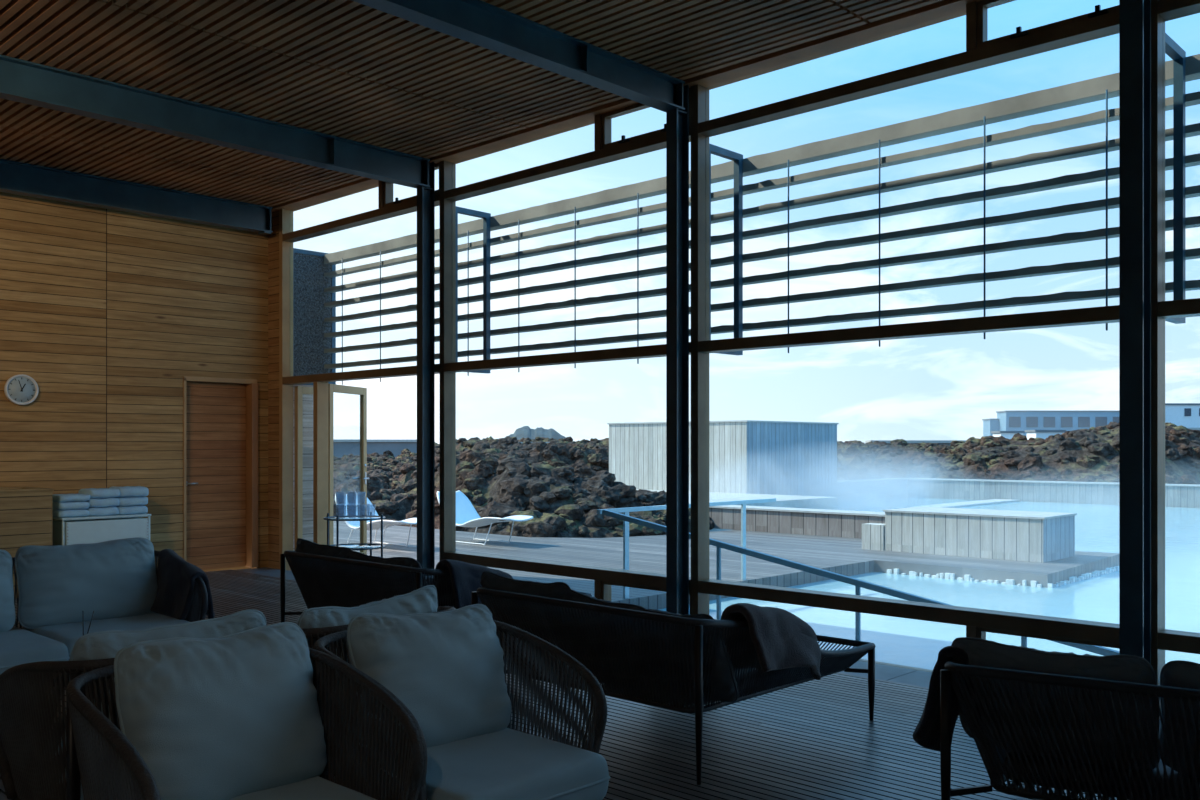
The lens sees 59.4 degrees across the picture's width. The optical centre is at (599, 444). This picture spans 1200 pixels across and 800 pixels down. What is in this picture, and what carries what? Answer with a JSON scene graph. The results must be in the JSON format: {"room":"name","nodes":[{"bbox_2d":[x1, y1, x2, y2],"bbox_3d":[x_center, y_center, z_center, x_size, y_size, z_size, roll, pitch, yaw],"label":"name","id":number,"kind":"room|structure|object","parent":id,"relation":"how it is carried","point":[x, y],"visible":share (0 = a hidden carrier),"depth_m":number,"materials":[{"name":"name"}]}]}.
{"room":"spa","nodes":[
{"label":"spa","id":0,"kind":"room"},
{"bbox_2d":[0,192,267,571],"bbox_3d":[-7.329,-0.665,8.531,0.200,4.210,10.260,0,0,44],"label":"wall","id":1,"kind":"structure","parent":0,"point":[108,311],"depth_m":10.88,"materials":[{"name":"brown wood"}]},
{"bbox_2d":[4,374,38,404],"bbox_3d":[-5.597,-0.535,10.169,0.052,0.296,0.296,0,0,44],"label":"wall clock","id":2,"kind":"object","parent":1,"relation":"attached to","point":[21,389],"visible":1,"depth_m":10.16,"materials":[{"name":"white plastic"}]},
{"bbox_2d":[183,376,257,569],"bbox_3d":[-4.244,0.323,11.705,0.175,2.135,0.860,0,0,44],"label":"door","id":3,"kind":"structure","parent":1,"relation":"in","point":[220,421],"depth_m":11.76,"materials":[{"name":"brown wood"}]},
{"bbox_2d":[268,211,278,568],"bbox_3d":[-3.675,-0.590,12.039,0.259,4.160,0.130,0,0,44],"label":"trim","id":4,"kind":"structure","parent":1,"relation":"attached to","point":[273,238],"depth_m":12.00,"materials":[{"name":"brown wood"}]},
{"bbox_2d":[293,248,335,384],"bbox_3d":[-3.369,-1.480,12.273,0.080,1.560,0.600,0,0,44],"label":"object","id":5,"kind":"structure","parent":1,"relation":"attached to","point":[309,268],"depth_m":12.24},
{"bbox_2d":[293,385,312,550],"bbox_3d":[-3.647,-0.360,12.634,0.200,3.700,0.760,0,0,44],"label":"wall","id":6,"kind":"structure","parent":0,"point":[307,399],"depth_m":12.63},
{"bbox_2d":[279,163,439,570],"bbox_3d":[-2.527,-0.588,10.931,2.930,4.155,0.155,0,0,44],"label":"window","id":7,"kind":"structure","parent":0,"point":[387,209],"depth_m":11.86,"materials":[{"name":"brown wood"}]},
{"bbox_2d":[288,382,368,570],"bbox_3d":[-2.306,0.403,11.286,3.089,2.174,0.945,0,0,44],"label":"door","id":8,"kind":"structure","parent":7,"relation":"attached to","point":[322,392],"depth_m":11.54,"materials":[{"name":"brown wood"}]},
{"bbox_2d":[417,162,434,584],"bbox_3d":[-1.640,-0.615,9.861,0.150,4.110,0.188,0,0,44],"label":"steel column","id":9,"kind":"structure","parent":0,"point":[425,195],"depth_m":9.86,"materials":[{"name":"black metal"}]},
{"bbox_2d":[0,0,982,212],"bbox_3d":[-1.665,-2.765,3.088,15.910,0.210,10.380,0,0,44],"label":"ceiling","id":10,"kind":"structure","parent":0,"point":[347,69],"depth_m":7.41,"materials":[{"name":"wood"},{"name":"painted steel"}]},
{"bbox_2d":[0,159,272,234],"bbox_3d":[-7.179,-2.519,8.224,0.140,0.298,10.020,0,0,44],"label":"steel beam","id":11,"kind":"structure","parent":10,"relation":"attached to","point":[18,178],"depth_m":10.71,"materials":[{"name":"grey metal"}]},
{"bbox_2d":[0,54,429,187],"bbox_3d":[-5.089,-2.539,6.235,0.140,0.258,10.020,0,0,44],"label":"steel beam","id":12,"kind":"structure","parent":10,"relation":"attached to","point":[22,81],"depth_m":8.24,"materials":[{"name":"grey metal"}]},
{"bbox_2d":[352,0,684,111],"bbox_3d":[-2.879,-2.564,4.133,0.140,0.208,10.020,0,0,44],"label":"steel beam","id":13,"kind":"structure","parent":10,"relation":"attached to","point":[477,22],"depth_m":6.73,"materials":[{"name":"grey metal"}]},
{"bbox_2d":[0,570,1116,799],"bbox_3d":[-1.808,1.490,2.866,15.610,0.200,9.661,0,0,44],"label":"floor","id":14,"kind":"structure","parent":0,"point":[815,739],"depth_m":4.85,"materials":[{"name":"wood"}]},
{"bbox_2d":[0,658,115,799],"bbox_3d":[-1.501,1.002,3.457,0.795,0.777,0.757,0,0,44],"label":"armchair","id":15,"kind":"object","parent":14,"relation":"on","point":[32,730],"visible":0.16,"depth_m":3.15,"materials":[{"name":"wicker"}]},
{"bbox_2d":[49,730,83,799],"bbox_3d":[-1.534,1.040,3.488,0.696,0.166,0.596,0,0,44],"label":"seat cushion","id":16,"kind":"object","parent":15,"relation":"on","point":[64,791],"depth_m":3.10,"materials":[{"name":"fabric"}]},
{"bbox_2d":[62,609,265,768],"bbox_3d":[-1.358,0.770,3.320,0.236,0.462,0.630,0,0,44],"label":"cushion","id":17,"kind":"object","parent":15,"relation":"on","point":[100,644],"visible":0.27,"depth_m":3.21,"materials":[{"name":"fabric"}]},
{"bbox_2d":[52,514,150,545],"bbox_3d":[-4.935,1.040,10.354,0.456,0.700,0.840,0,0,44],"label":"cabinet","id":18,"kind":"object","parent":14,"relation":"on","point":[88,529],"visible":0.28,"depth_m":10.16,"materials":[{"name":"metal"}]},
{"bbox_2d":[52,509,88,517],"bbox_3d":[-5.126,0.654,10.121,0.368,0.081,0.275,0,0,44],"label":"folded towel","id":19,"kind":"object","parent":18,"relation":"on","point":[76,512],"visible":0.77,"depth_m":9.99,"materials":[{"name":"white fabric"}]},
{"bbox_2d":[52,501,89,509],"bbox_3d":[-5.122,0.579,10.126,0.363,0.085,0.275,0,0,45],"label":"folded towel","id":20,"kind":"object","parent":19,"relation":"on","point":[72,505],"visible":0.75,"depth_m":10.00,"materials":[{"name":"white fabric"}]},
{"bbox_2d":[52,494,89,501],"bbox_3d":[-5.118,0.508,10.130,0.362,0.074,0.275,0,0,44],"label":"folded towel","id":21,"kind":"object","parent":20,"relation":"on","point":[55,497],"visible":0.96,"depth_m":10.01,"materials":[{"name":"fabric"}]},
{"bbox_2d":[87,507,118,515],"bbox_3d":[-4.932,0.648,10.326,0.362,0.088,0.275,0,0,45],"label":"folded towel","id":22,"kind":"object","parent":18,"relation":"on","point":[93,511],"visible":0.71,"depth_m":10.20,"materials":[{"name":"white fabric"}]},
{"bbox_2d":[87,498,118,506],"bbox_3d":[-4.928,0.561,10.330,0.362,0.096,0.275,0,0,45],"label":"folded towel","id":23,"kind":"object","parent":22,"relation":"on","point":[94,502],"visible":0.7,"depth_m":10.21,"materials":[{"name":"fabric"}]},
{"bbox_2d":[78,488,119,497],"bbox_3d":[-4.924,0.472,10.335,0.367,0.095,0.275,0,0,44],"label":"folded towel","id":24,"kind":"object","parent":23,"relation":"on","point":[93,492],"visible":0.9,"depth_m":10.22,"materials":[{"name":"white fabric"}]},
{"bbox_2d":[115,505,147,514],"bbox_3d":[-4.737,0.648,10.530,0.362,0.090,0.275,0,0,43],"label":"folded towel","id":25,"kind":"object","parent":18,"relation":"on","point":[136,509],"visible":0.67,"depth_m":10.40,"materials":[{"name":"white fabric"}]},
{"bbox_2d":[114,497,147,505],"bbox_3d":[-4.733,0.561,10.534,0.363,0.096,0.275,0,0,44],"label":"folded towel","id":26,"kind":"object","parent":25,"relation":"on","point":[123,501],"visible":0.74,"depth_m":10.41,"materials":[{"name":"white fabric"}]},
{"bbox_2d":[109,486,148,496],"bbox_3d":[-4.729,0.467,10.538,0.364,0.108,0.275,0,0,44],"label":"folded towel","id":27,"kind":"object","parent":26,"relation":"on","point":[126,491],"visible":0.91,"depth_m":10.42,"materials":[{"name":"fabric"}]},
{"bbox_2d":[0,550,207,674],"bbox_3d":[-3.161,1.002,5.174,0.860,0.777,2.317,0,0,44],"label":"sofa","id":28,"kind":"object","parent":14,"relation":"on","point":[18,646],"visible":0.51,"depth_m":5.45,"materials":[{"name":"fabric"}]},
{"bbox_2d":[0,549,15,631],"bbox_3d":[-3.341,0.764,5.278,0.724,0.449,0.236,0,0,-44],"label":"cushion","id":29,"kind":"object","parent":28,"relation":"on","point":[7,607],"visible":1,"depth_m":5.46,"materials":[{"name":"fabric"}]},
{"bbox_2d":[0,627,68,674],"bbox_3d":[-3.120,1.045,5.149,0.755,0.166,0.735,0,0,44],"label":"seat cushion","id":30,"kind":"object","parent":28,"relation":"on","point":[18,646],"depth_m":5.11,"materials":[{"name":"fabric"}]},
{"bbox_2d":[15,537,157,628],"bbox_3d":[-2.823,0.760,5.817,0.242,0.453,0.744,0,0,42],"label":"cushion","id":31,"kind":"object","parent":28,"relation":"on","point":[117,578],"visible":0.88,"depth_m":5.72,"materials":[{"name":"fabric"}]},
{"bbox_2d":[22,613,188,660],"bbox_3d":[-2.653,1.040,5.699,0.715,0.166,0.686,0,0,44],"label":"seat cushion","id":32,"kind":"object","parent":28,"relation":"on","point":[68,634],"depth_m":5.58,"materials":[{"name":"fabric"}]},
{"bbox_2d":[151,549,214,619],"bbox_3d":[-2.391,0.831,6.018,0.448,0.445,0.292,0,0,44],"label":"blanket","id":33,"kind":"object","parent":28,"relation":"on","point":[176,577],"visible":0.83,"depth_m":5.93,"materials":[{"name":"grey fabric"}]},
{"bbox_2d":[66,648,423,799],"bbox_3d":[-0.954,1.002,2.812,0.795,0.777,0.757,0,0,44],"label":"armchair","id":34,"kind":"object","parent":14,"relation":"on","point":[111,767],"visible":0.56,"depth_m":2.89,"materials":[{"name":"wicker"}]},
{"bbox_2d":[114,622,326,799],"bbox_3d":[-1.048,0.762,2.945,0.249,0.463,0.588,0,0,42],"label":"cushion","id":35,"kind":"object","parent":34,"relation":"on","point":[230,716],"visible":0.88,"depth_m":2.85,"materials":[{"name":"fabric"}]},
{"bbox_2d":[229,776,376,799],"bbox_3d":[-0.922,1.040,2.781,0.696,0.166,0.596,0,0,44],"label":"seat cushion","id":36,"kind":"object","parent":34,"relation":"on","point":[314,788],"depth_m":2.90,"materials":[{"name":"fabric"}]},
{"bbox_2d":[323,512,385,557],"bbox_3d":[-2.265,1.012,9.705,0.559,0.755,0.559,0,0,44],"label":"trolley","id":37,"kind":"object","parent":14,"relation":"on","point":[370,517],"visible":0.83,"depth_m":9.70,"materials":[{"name":"metal"}]},
{"bbox_2d":[326,516,380,518],"bbox_3d":[-2.265,0.675,9.705,0.540,0.012,0.540,0,0,44],"label":"glass shelf","id":38,"kind":"object","parent":37,"relation":"attached to","point":[337,517],"depth_m":9.74,"materials":[{"name":"clear glass"}]},
{"bbox_2d":[332,544,383,548],"bbox_3d":[-2.265,0.940,9.705,0.540,0.012,0.540,0,0,44],"label":"glass shelf","id":39,"kind":"object","parent":37,"relation":"attached to","point":[350,546],"depth_m":9.70,"materials":[{"name":"clear glass"}]},
{"bbox_2d":[302,606,455,774],"bbox_3d":[-0.998,1.002,3.986,0.795,0.777,0.757,0,0,44],"label":"armchair","id":40,"kind":"object","parent":14,"relation":"on","point":[311,633],"visible":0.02,"depth_m":3.55,"materials":[{"name":"wicker"}]},
{"bbox_2d":[297,585,437,661],"bbox_3d":[-0.858,0.768,3.847,0.237,0.468,0.637,0,0,40],"label":"cushion","id":41,"kind":"object","parent":40,"relation":"on","point":[423,599],"visible":0.3,"depth_m":3.79,"materials":[{"name":"fabric"}]},
{"bbox_2d":[280,550,591,622],"bbox_3d":[-1.119,1.052,7.122,1.580,0.677,1.453,0,0,44],"label":"sofa","id":42,"kind":"object","parent":14,"relation":"on","point":[298,562],"visible":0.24,"depth_m":6.66,"materials":[{"name":"wicker"}]},
{"bbox_2d":[295,538,354,600],"bbox_3d":[-1.811,0.863,7.066,0.638,0.455,0.219,0,0,38],"label":"cushion","id":43,"kind":"object","parent":42,"relation":"on","point":[303,546],"visible":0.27,"depth_m":6.99,"materials":[{"name":"fabric"}]},
{"bbox_2d":[346,551,423,600],"bbox_3d":[-1.322,0.896,6.589,0.803,0.441,0.216,0,0,43],"label":"cushion","id":44,"kind":"object","parent":42,"relation":"on","point":[400,561],"visible":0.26,"depth_m":6.46,"materials":[{"name":"fabric"}]},
{"bbox_2d":[431,559,512,608],"bbox_3d":[-0.756,0.912,6.396,0.389,0.470,0.513,0,0,44],"label":"blanket","id":45,"kind":"object","parent":42,"relation":"on","point":[465,577],"visible":0.43,"depth_m":6.23,"materials":[{"name":"grey fabric"}]},
{"bbox_2d":[313,620,610,799],"bbox_3d":[-0.451,1.002,3.341,0.795,0.777,0.757,0,0,44],"label":"armchair","id":46,"kind":"object","parent":14,"relation":"on","point":[510,763],"visible":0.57,"depth_m":3.31,"materials":[{"name":"wicker"}]},
{"bbox_2d":[347,604,510,747],"bbox_3d":[-0.551,0.764,3.465,0.594,0.449,0.256,0,0,-45],"label":"cushion","id":47,"kind":"object","parent":46,"relation":"on","point":[447,668],"visible":0.77,"depth_m":3.39,"materials":[{"name":"fabric"}]},
{"bbox_2d":[327,728,608,799],"bbox_3d":[-0.419,1.040,3.311,0.696,0.166,0.596,0,0,44],"label":"seat cushion","id":48,"kind":"object","parent":46,"relation":"on","point":[506,764],"depth_m":3.17,"materials":[{"name":"fabric"}]},
{"bbox_2d":[471,587,875,784],"bbox_3d":[0.369,1.052,5.306,1.480,0.677,1.453,0,0,44],"label":"sofa","id":49,"kind":"object","parent":14,"relation":"on","point":[653,689],"visible":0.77,"depth_m":4.69,"materials":[{"name":"fabric"}]},
{"bbox_2d":[480,571,572,654],"bbox_3d":[-0.337,0.864,5.250,0.631,0.443,0.226,0,0,39],"label":"cushion","id":50,"kind":"object","parent":49,"relation":"on","point":[489,580],"visible":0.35,"depth_m":5.15,"materials":[{"name":"fabric"}]},
{"bbox_2d":[562,589,647,675],"bbox_3d":[0.057,0.902,4.920,0.251,0.439,0.639,0,0,-41],"label":"cushion","id":51,"kind":"object","parent":49,"relation":"on","point":[571,595],"visible":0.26,"depth_m":4.85,"materials":[{"name":"fabric"}]},
{"bbox_2d":[627,606,737,701],"bbox_3d":[0.361,0.921,4.633,0.508,0.420,0.254,0,0,41],"label":"cushion","id":52,"kind":"object","parent":49,"relation":"on","point":[724,682],"visible":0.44,"depth_m":4.50,"materials":[{"name":"fabric"}]},
{"bbox_2d":[603,668,790,703],"bbox_3d":[0.497,1.085,5.020,0.566,0.090,0.855,0,0,44],"label":"seat cushion","id":53,"kind":"object","parent":49,"relation":"on","point":[750,668],"depth_m":4.67,"materials":[{"name":"fabric"}]},
{"bbox_2d":[721,603,820,679],"bbox_3d":[0.749,0.912,4.689,0.363,0.460,0.524,0,0,44],"label":"blanket","id":54,"kind":"object","parent":49,"relation":"on","point":[780,638],"visible":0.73,"depth_m":4.58,"materials":[{"name":"fabric"}]},
{"bbox_2d":[237,567,1159,717],"bbox_3d":[1.662,1.456,6.513,15.610,0.108,0.470,0,0,44],"label":"edging","id":55,"kind":"object","parent":14,"relation":"on","point":[883,672],"visible":0.09,"depth_m":6.48,"materials":[{"name":"grey stone"}]},
{"bbox_2d":[940,660,1199,799],"bbox_3d":[2.179,1.052,3.626,1.640,0.677,1.453,0,0,32],"label":"sofa","id":56,"kind":"object","parent":14,"relation":"on","point":[1162,782],"visible":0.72,"depth_m":3.32,"materials":[{"name":"fabric"}]},
{"bbox_2d":[912,646,985,751],"bbox_3d":[1.292,0.907,3.741,0.285,0.450,0.469,0,0,32],"label":"blanket","id":57,"kind":"object","parent":56,"relation":"on","point":[926,734],"visible":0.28,"depth_m":3.59,"materials":[{"name":"black fabric"}]},
{"bbox_2d":[951,637,1159,769],"bbox_3d":[1.494,0.852,3.470,0.629,0.410,0.243,0,0,34],"label":"cushion","id":58,"kind":"object","parent":56,"relation":"on","point":[981,652],"visible":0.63,"depth_m":3.37,"materials":[{"name":"fabric"}]},
{"bbox_2d":[1005,720,1198,799],"bbox_3d":[1.836,1.085,3.699,0.646,0.090,0.855,0,0,32],"label":"seat cushion","id":59,"kind":"object","parent":56,"relation":"on","point":[1161,768],"depth_m":3.37,"materials":[{"name":"fabric"}]},
{"bbox_2d":[1159,660,1199,777],"bbox_3d":[2.030,0.861,3.136,0.654,0.413,0.235,0,0,32],"label":"cushion","id":60,"kind":"object","parent":56,"relation":"on","point":[1176,673],"visible":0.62,"depth_m":3.21,"materials":[{"name":"fabric"}]},
{"bbox_3d":[-2.191,1.176,4.458,0.410,0.428,0.410,0,0,44],"label":"side table","id":61,"kind":"object","parent":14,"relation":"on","visible":0},
{"bbox_2d":[82,610,93,634],"bbox_3d":[-2.181,0.832,4.468,0.048,0.260,0.076,0,0,44],"label":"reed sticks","id":62,"kind":"object","parent":61,"relation":"on","point":[83,610],"visible":0.09,"depth_m":4.46,"materials":[{"name":"black wood"}]},
{"bbox_2d":[440,88,690,613],"bbox_3d":[-0.369,-0.588,8.891,3.010,4.155,0.175,0,0,44],"label":"window","id":63,"kind":"structure","parent":0,"point":[605,150],"depth_m":9.30,"materials":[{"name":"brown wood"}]},
{"bbox_2d":[456,206,490,372],"bbox_3d":[-1.236,-1.480,10.119,0.050,1.560,0.440,0,0,44],"label":"bracket","id":64,"kind":"object","parent":63,"relation":"attached to","point":[486,217],"visible":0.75,"depth_m":10.23,"materials":[{"name":"grey metal"}]},
{"bbox_2d":[324,54,1199,384],"bbox_3d":[2.538,-1.464,6.905,15.840,1.548,0.136,0,0,44],"label":"louvers","id":65,"kind":"object","parent":64,"relation":"hanging from","point":[1106,87],"visible":0.87,"depth_m":7.66,"materials":[{"name":"grey metal"}]},
{"bbox_2d":[666,84,688,614],"bbox_3d":[0.570,-0.615,7.759,0.160,4.110,0.188,0,0,44],"label":"steel column","id":66,"kind":"structure","parent":0,"point":[677,121],"depth_m":7.76,"materials":[{"name":"black metal"}]},
{"bbox_2d":[691,0,1118,672],"bbox_3d":[1.848,-0.588,6.782,3.110,4.155,0.175,0,0,44],"label":"window","id":67,"kind":"structure","parent":0,"point":[981,52],"depth_m":6.83,"materials":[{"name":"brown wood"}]},
{"bbox_2d":[709,143,742,354],"bbox_3d":[0.945,-1.480,8.045,0.050,1.560,0.440,0,0,44],"label":"bracket","id":68,"kind":"object","parent":67,"relation":"attached to","point":[737,158],"visible":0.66,"depth_m":8.16,"materials":[{"name":"grey metal"}]},
{"bbox_2d":[1119,0,1150,663],"bbox_3d":[2.846,-0.615,5.593,0.175,4.110,0.188,0,0,44],"label":"steel column","id":69,"kind":"structure","parent":0,"point":[1134,15],"depth_m":5.56,"materials":[{"name":"black metal"}]},
{"bbox_2d":[1151,0,1199,708],"bbox_3d":[4.094,-0.588,4.645,3.090,4.155,0.175,0,0,44],"label":"window","id":70,"kind":"structure","parent":0,"point":[1162,639],"depth_m":5.62,"materials":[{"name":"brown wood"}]},
{"bbox_2d":[1165,33,1185,323],"bbox_3d":[3.198,-1.480,5.901,0.050,1.560,0.440,0,0,44],"label":"bracket","id":71,"kind":"object","parent":70,"relation":"attached to","point":[1173,50],"visible":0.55,"depth_m":6.02,"materials":[{"name":"grey metal"}]},
{"label":"outside","id":72,"kind":"structure","parent":0,"visible":0},
{"bbox_2d":[658,497,1199,669],"bbox_3d":[17.869,1.965,8.411,45.700,0.650,24.280,0,0,44],"label":"pool","id":73,"kind":"object","parent":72,"point":[897,640],"visible":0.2,"depth_m":11.38,"materials":[{"name":"blue liquid"}]},
{"bbox_2d":[607,420,838,496],"bbox_3d":[3.205,0.557,27.454,4.460,2.265,4.060,0,0,44],"label":"building","id":74,"kind":"structure","parent":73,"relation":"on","point":[746,456],"depth_m":26.04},
{"bbox_2d":[636,489,836,531],"bbox_3d":[1.045,1.410,23.587,7.000,0.560,4.580,0,0,44],"label":"raised platform","id":75,"kind":"object","parent":73,"relation":"on","point":[789,501],"visible":0.07,"depth_m":22.25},
{"bbox_2d":[602,509,1118,655],"bbox_3d":[3.296,1.876,6.802,9.007,2.537,0.045,0,0,44],"label":"railing","id":76,"kind":"object","parent":73,"relation":"in","point":[1100,650],"visible":0.37,"depth_m":8.26,"materials":[{"name":"grey metal"}]},
{"bbox_2d":[866,499,1019,511],"bbox_3d":[8.655,1.630,27.307,0.700,0.080,9.500,0,0,44],"label":"ledge","id":77,"kind":"object","parent":73,"relation":"on","point":[991,501],"visible":0.36,"depth_m":28.53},
{"bbox_2d":[887,566,1118,587],"bbox_3d":[5.420,1.611,13.787,2.050,0.079,2.950,0,0,44],"label":"crust","id":78,"kind":"object","parent":73,"relation":"on","point":[1115,568],"visible":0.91,"depth_m":12.82,"materials":[{"name":"white stone"}]},
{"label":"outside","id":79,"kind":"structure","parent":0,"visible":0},
{"bbox_2d":[333,521,1118,609],"bbox_3d":[-2.168,1.665,17.017,17.400,0.350,9.130,0,0,44],"label":"terrace","id":80,"kind":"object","parent":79,"point":[845,556],"visible":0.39,"depth_m":13.92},
{"bbox_2d":[335,492,416,546],"bbox_3d":[-3.230,1.114,15.495,1.741,0.785,0.620,0,0,44],"label":"sun lounger","id":81,"kind":"object","parent":80,"relation":"on","point":[376,524],"visible":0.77,"depth_m":15.75,"materials":[{"name":"white plastic"}]},
{"bbox_2d":[437,490,532,544],"bbox_3d":[-1.780,1.114,16.047,1.741,0.785,0.620,0,0,44],"label":"sun lounger","id":82,"kind":"object","parent":80,"relation":"on","point":[466,514],"visible":0.86,"depth_m":16.26,"materials":[{"name":"white plastic"}]},
{"bbox_2d":[597,498,775,598],"bbox_3d":[0.992,1.050,10.981,0.045,0.880,2.920,0,0,44],"label":"railing","id":83,"kind":"object","parent":80,"relation":"on","point":[743,503],"visible":0.9,"depth_m":10.58,"materials":[{"name":"grey metal"}]},
{"bbox_2d":[665,504,884,538],"bbox_3d":[2.686,1.290,18.493,6.260,0.400,0.560,0,0,44],"label":"wall","id":84,"kind":"structure","parent":80,"relation":"on","point":[804,521],"depth_m":17.59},
{"bbox_2d":[862,507,1076,562],"bbox_3d":[5.069,1.202,14.570,2.580,0.575,1.140,0,0,44],"label":"box","id":85,"kind":"object","parent":80,"relation":"on","point":[1029,536],"visible":1,"depth_m":14.01,"materials":[{"name":"grey wood"}]},
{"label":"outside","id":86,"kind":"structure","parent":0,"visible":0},
{"bbox_3d":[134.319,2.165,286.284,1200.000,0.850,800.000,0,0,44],"label":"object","id":87,"kind":"object","parent":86,"visible":0},
{"bbox_2d":[333,439,416,457],"bbox_3d":[-13.121,0.732,62.602,5.804,2.117,1.400,0,0,0],"label":"wall","id":88,"kind":"structure","parent":87,"relation":"on","point":[341,447],"depth_m":62.00,"materials":[{"name":"concrete"}]},
{"bbox_2d":[505,426,565,439],"bbox_3d":[-17.846,-1.865,300.573,38.085,7.309,35.863,0,0,44],"label":"ridge","id":89,"kind":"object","parent":87,"relation":"on","point":[525,431],"visible":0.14,"depth_m":297.17,"materials":[{"name":"grey stone"}]},
{"bbox_2d":[333,436,938,537],"bbox_3d":[-5.964,0.778,56.084,64.753,3.024,51.448,0,0,44],"label":"rocks","id":90,"kind":"object","parent":87,"relation":"on","point":[562,483],"visible":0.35,"depth_m":19.88},
{"bbox_2d":[837,478,907,502],"bbox_3d":[7.366,1.365,30.776,0.330,0.650,6.450,0,0,44],"label":"wall","id":91,"kind":"structure","parent":87,"relation":"on","point":[889,488],"depth_m":31.37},
{"bbox_2d":[865,440,965,445],"bbox_3d":[18.559,0.763,60.500,6.252,2.054,1.200,0,0,0],"label":"wall","id":92,"kind":"structure","parent":87,"relation":"on","point":[947,442],"depth_m":59.90,"materials":[{"name":"concrete"}]},
{"bbox_2d":[982,419,998,435],"bbox_3d":[42.316,-0.512,112.999,1.692,4.604,2.200,0,0,0],"label":"building","id":93,"kind":"structure","parent":87,"relation":"on","point":[989,425],"depth_m":112.08,"materials":[{"name":"grey concrete"}]},
{"bbox_2d":[991,431,1024,438],"bbox_3d":[29.407,0.392,75.799,1.770,2.796,1.800,0,0,0],"label":"hut","id":94,"kind":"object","parent":87,"relation":"on","point":[1007,434],"visible":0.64,"depth_m":75.01,"materials":[{"name":"grey concrete"}]},
{"bbox_2d":[837,422,1199,484],"bbox_3d":[20.980,0.620,44.147,54.455,2.990,31.870,0,0,44],"label":"rocks","id":95,"kind":"object","parent":87,"relation":"on","point":[1091,454],"visible":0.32,"depth_m":34.72},
{"bbox_2d":[1025,430,1065,439],"bbox_3d":[30.834,0.375,72.799,2.118,2.831,1.800,0,0,0],"label":"hut","id":96,"kind":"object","parent":87,"relation":"on","point":[1044,434],"visible":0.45,"depth_m":71.99,"materials":[{"name":"grey concrete"}]},
{"bbox_2d":[908,478,1199,507],"bbox_3d":[25.999,1.365,17.674,45.290,0.650,0.330,0,0,44],"label":"wall","id":97,"kind":"structure","parent":87,"relation":"on","point":[1105,493],"depth_m":30.23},
{"bbox_2d":[996,411,1118,436],"bbox_3d":[50.038,-0.907,111.249,15.272,5.394,2.700,0,0,0],"label":"building","id":98,"kind":"structure","parent":87,"relation":"on","point":[1008,420],"depth_m":109.99,"materials":[{"name":"grey concrete"}]},
{"bbox_2d":[1165,403,1199,427],"bbox_3d":[54.920,-0.988,95.998,9.691,5.556,2.200,0,0,0],"label":"building","id":99,"kind":"structure","parent":87,"relation":"on","point":[1187,415],"depth_m":95.00,"materials":[{"name":"grey concrete"}]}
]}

